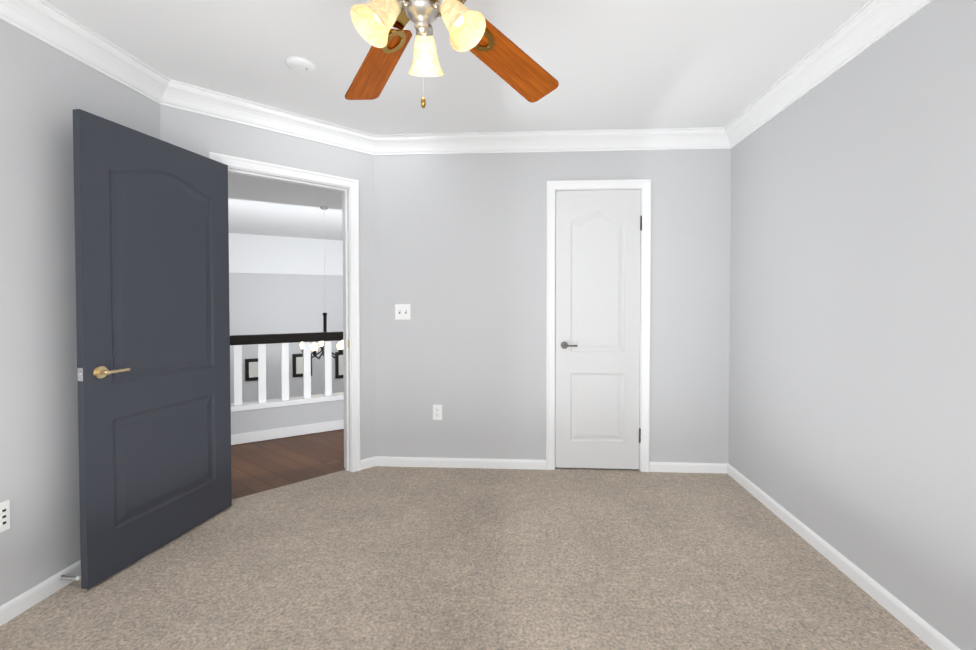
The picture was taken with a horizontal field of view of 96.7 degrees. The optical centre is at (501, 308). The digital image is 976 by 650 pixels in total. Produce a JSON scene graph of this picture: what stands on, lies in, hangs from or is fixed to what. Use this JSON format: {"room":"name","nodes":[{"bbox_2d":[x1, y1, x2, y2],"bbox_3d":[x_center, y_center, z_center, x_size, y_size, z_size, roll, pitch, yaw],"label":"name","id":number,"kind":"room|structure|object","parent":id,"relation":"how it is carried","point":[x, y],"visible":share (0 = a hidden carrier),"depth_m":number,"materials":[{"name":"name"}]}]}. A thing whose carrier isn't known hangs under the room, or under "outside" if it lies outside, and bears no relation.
{"room":"empty bedroom","nodes":[
{"label":"empty bedroom","id":0,"kind":"room"},
{"bbox_2d":[0,19,160,605],"bbox_3d":[-2.080,0.025,-0.114,0.120,2.440,5.165,0,1,3],"label":"wall","id":1,"kind":"structure","parent":0,"point":[46,89],"depth_m":1.80,"materials":[{"name":"grey paint"}]},
{"bbox_2d":[0,499,9,532],"bbox_3d":[-1.920,0.802,1.658,0.009,0.115,0.070,0,1,3],"label":"outlet","id":2,"kind":"object","parent":1,"relation":"attached to","point":[4,515],"visible":1,"depth_m":1.67,"materials":[{"name":"white plastic"}]},
{"bbox_2d":[0,560,80,625],"bbox_3d":[-2.012,1.210,-0.061,0.014,0.069,4.995,0,1,3],"label":"baseboard","id":3,"kind":"structure","parent":1,"relation":"attached to","point":[21,603],"depth_m":1.78,"materials":[{"name":"white"}]},
{"bbox_2d":[59,575,80,580],"bbox_3d":[-1.857,1.163,1.871,0.084,0.022,0.022,0,1,3],"label":"doorstop","id":4,"kind":"object","parent":3,"relation":"attached to","point":[63,577],"visible":1,"depth_m":1.87,"materials":[{"name":"silver metal"}]},
{"bbox_2d":[160,105,374,459],"bbox_3d":[-1.457,-0.030,2.874,1.372,2.440,0.120,-1,1,-42],"label":"wall","id":5,"kind":"structure","parent":0,"point":[201,134],"depth_m":2.98,"materials":[{"name":"grey paint"}]},
{"bbox_2d":[73,109,231,589],"bbox_3d":[-1.730,0.175,2.211,0.178,2.030,0.787,0,1,3],"label":"door","id":6,"kind":"structure","parent":5,"relation":"in","point":[152,306],"depth_m":2.09,"materials":[{"name":"grey wood"}]},
{"bbox_2d":[208,152,359,471],"bbox_3d":[-1.422,0.135,2.908,0.906,2.110,0.161,-1,1,-42],"label":"trim","id":7,"kind":"structure","parent":5,"relation":"attached to","point":[348,188],"depth_m":3.13,"materials":[{"name":"white wood"}]},
{"bbox_2d":[0,0,932,154],"bbox_3d":[-0.260,-1.143,0.244,3.475,0.118,5.880,0,1,3],"label":"crown molding","id":8,"kind":"structure","parent":5,"relation":"attached to","point":[867,25],"depth_m":2.52,"materials":[{"name":"white wood"}]},
{"bbox_2d":[229,233,343,402],"bbox_3d":[-3.821,1.218,8.424,9.000,5.340,0.160,-1,1,-31],"label":"wall","id":9,"kind":"structure","parent":0,"point":[281,285],"depth_m":8.15,"materials":[{"name":"white paint"}]},
{"bbox_2d":[245,358,257,380],"bbox_3d":[-4.523,1.117,7.939,0.300,0.400,0.043,-1,1,-30],"label":"picture frame","id":10,"kind":"object","parent":9,"relation":"attached to","point":[251,369],"depth_m":7.90,"materials":[{"name":"black"}]},
{"bbox_2d":[292,353,311,376],"bbox_3d":[-3.834,1.090,8.345,0.340,0.440,0.043,-1,1,-30],"label":"picture frame","id":11,"kind":"object","parent":9,"relation":"attached to","point":[297,359],"depth_m":8.29,"materials":[{"name":"black"}]},
{"bbox_2d":[335,352,342,377],"bbox_3d":[-3.144,1.132,8.753,0.400,0.520,0.044,-1,1,-30],"label":"picture frame","id":12,"kind":"object","parent":9,"relation":"attached to","point":[339,359],"depth_m":8.67,"materials":[{"name":"black"}]},
{"bbox_2d":[231,429,344,498],"bbox_3d":[-1.829,2.578,5.078,9.000,2.844,8.150,-1,1,-31],"label":"floor","id":13,"kind":"structure","parent":0,"point":[260,466],"depth_m":3.38,"materials":[{"name":"brown wood"}]},
{"bbox_2d":[230,332,343,444],"bbox_3d":[-1.845,0.700,4.087,4.200,0.935,0.160,-1,1,-31],"label":"railing","id":14,"kind":"object","parent":13,"relation":"on","point":[262,418],"visible":0.17,"depth_m":3.96,"materials":[{"name":"white paint"}]},
{"bbox_2d":[44,0,869,239],"bbox_3d":[-1.881,-1.372,4.044,12.009,0.200,13.700,0,1,3],"label":"ceiling","id":15,"kind":"structure","parent":0,"point":[631,64],"depth_m":2.17,"materials":[{"name":"white paint"}]},
{"bbox_2d":[285,56,315,73],"bbox_3d":[-1.017,-1.224,2.197,0.140,0.027,0.140,0,1,3],"label":"smoke detector","id":16,"kind":"object","parent":15,"relation":"attached to","point":[302,65],"visible":1,"depth_m":2.17,"materials":[{"name":"white plastic"}]},
{"bbox_2d":[300,207,342,358],"bbox_3d":[-2.290,-0.330,5.578,0.575,1.939,0.562,0,1,3],"label":"pendant chandelier","id":17,"kind":"object","parent":15,"relation":"hanging from","point":[314,347],"visible":0.6,"depth_m":5.56,"materials":[{"name":"black metal"}]},
{"bbox_2d":[345,0,558,107],"bbox_3d":[-0.235,-0.901,1.211,1.277,0.637,1.222,0,1,3],"label":"fan","id":18,"kind":"object","parent":15,"relation":"hanging from","point":[503,56],"visible":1,"depth_m":1.39,"materials":[{"name":"brown wood"}]},
{"bbox_2d":[0,466,932,649],"bbox_3d":[-0.260,1.244,0.288,3.575,0.012,5.980,0,1,3],"label":"floor carpet","id":19,"kind":"object","parent":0,"point":[404,558],"visible":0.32,"depth_m":1.95,"materials":[{"name":"beige carpet"}]},
{"bbox_2d":[374,149,730,462],"bbox_3d":[0.391,-0.042,3.534,2.770,2.440,0.720,0,1,3],"label":"wall","id":20,"kind":"structure","parent":0,"point":[460,248],"depth_m":3.19,"materials":[{"name":"grey paint"}]},
{"bbox_2d":[395,304,410,319],"bbox_3d":[-0.737,0.026,3.228,0.116,0.116,0.017,0,1,3],"label":"switch plate","id":21,"kind":"object","parent":20,"relation":"attached to","point":[402,311],"visible":1,"depth_m":3.23,"materials":[{"name":"white plastic"}]},
{"bbox_2d":[433,404,441,419],"bbox_3d":[-0.478,0.774,3.232,0.070,0.115,0.009,0,1,3],"label":"electrical outlet","id":22,"kind":"object","parent":20,"relation":"attached to","point":[437,411],"visible":1,"depth_m":3.23,"materials":[{"name":"white plastic"}]},
{"bbox_2d":[360,456,545,469],"bbox_3d":[-0.358,1.149,3.221,1.368,0.069,0.030,0,1,3],"label":"baseboard","id":23,"kind":"structure","parent":20,"relation":"attached to","point":[536,464],"depth_m":3.22,"materials":[{"name":"white wood"}]},
{"bbox_2d":[546,179,650,471],"bbox_3d":[0.702,0.129,3.210,0.744,2.110,0.142,0,1,3],"label":"trim","id":24,"kind":"structure","parent":20,"relation":"attached to","point":[642,185],"depth_m":3.14,"materials":[{"name":"white wood"}]},
{"bbox_2d":[555,190,641,468],"bbox_3d":[0.703,0.158,3.154,0.617,2.030,0.087,0,1,3],"label":"closet door","id":25,"kind":"structure","parent":20,"relation":"in","point":[597,329],"depth_m":3.16,"materials":[{"name":"white wood"}]},
{"bbox_2d":[649,462,727,472],"bbox_3d":[1.340,1.151,3.137,0.539,0.069,0.014,0,1,3],"label":"baseboard","id":26,"kind":"structure","parent":20,"relation":"attached to","point":[681,467],"depth_m":3.13,"materials":[{"name":"white wood"}]},
{"bbox_2d":[728,0,975,649],"bbox_3d":[1.535,0.020,0.168,0.120,2.440,6.120,0,1,3],"label":"wall","id":27,"kind":"structure","parent":0,"point":[852,395],"depth_m":1.82,"materials":[{"name":"grey paint"}]},
{"bbox_2d":[724,463,960,649],"bbox_3d":[1.469,1.205,0.193,0.014,0.069,5.880,0,1,3],"label":"baseboard","id":28,"kind":"structure","parent":27,"relation":"attached to","point":[929,635],"depth_m":1.91,"materials":[{"name":"white wood"}]}
]}

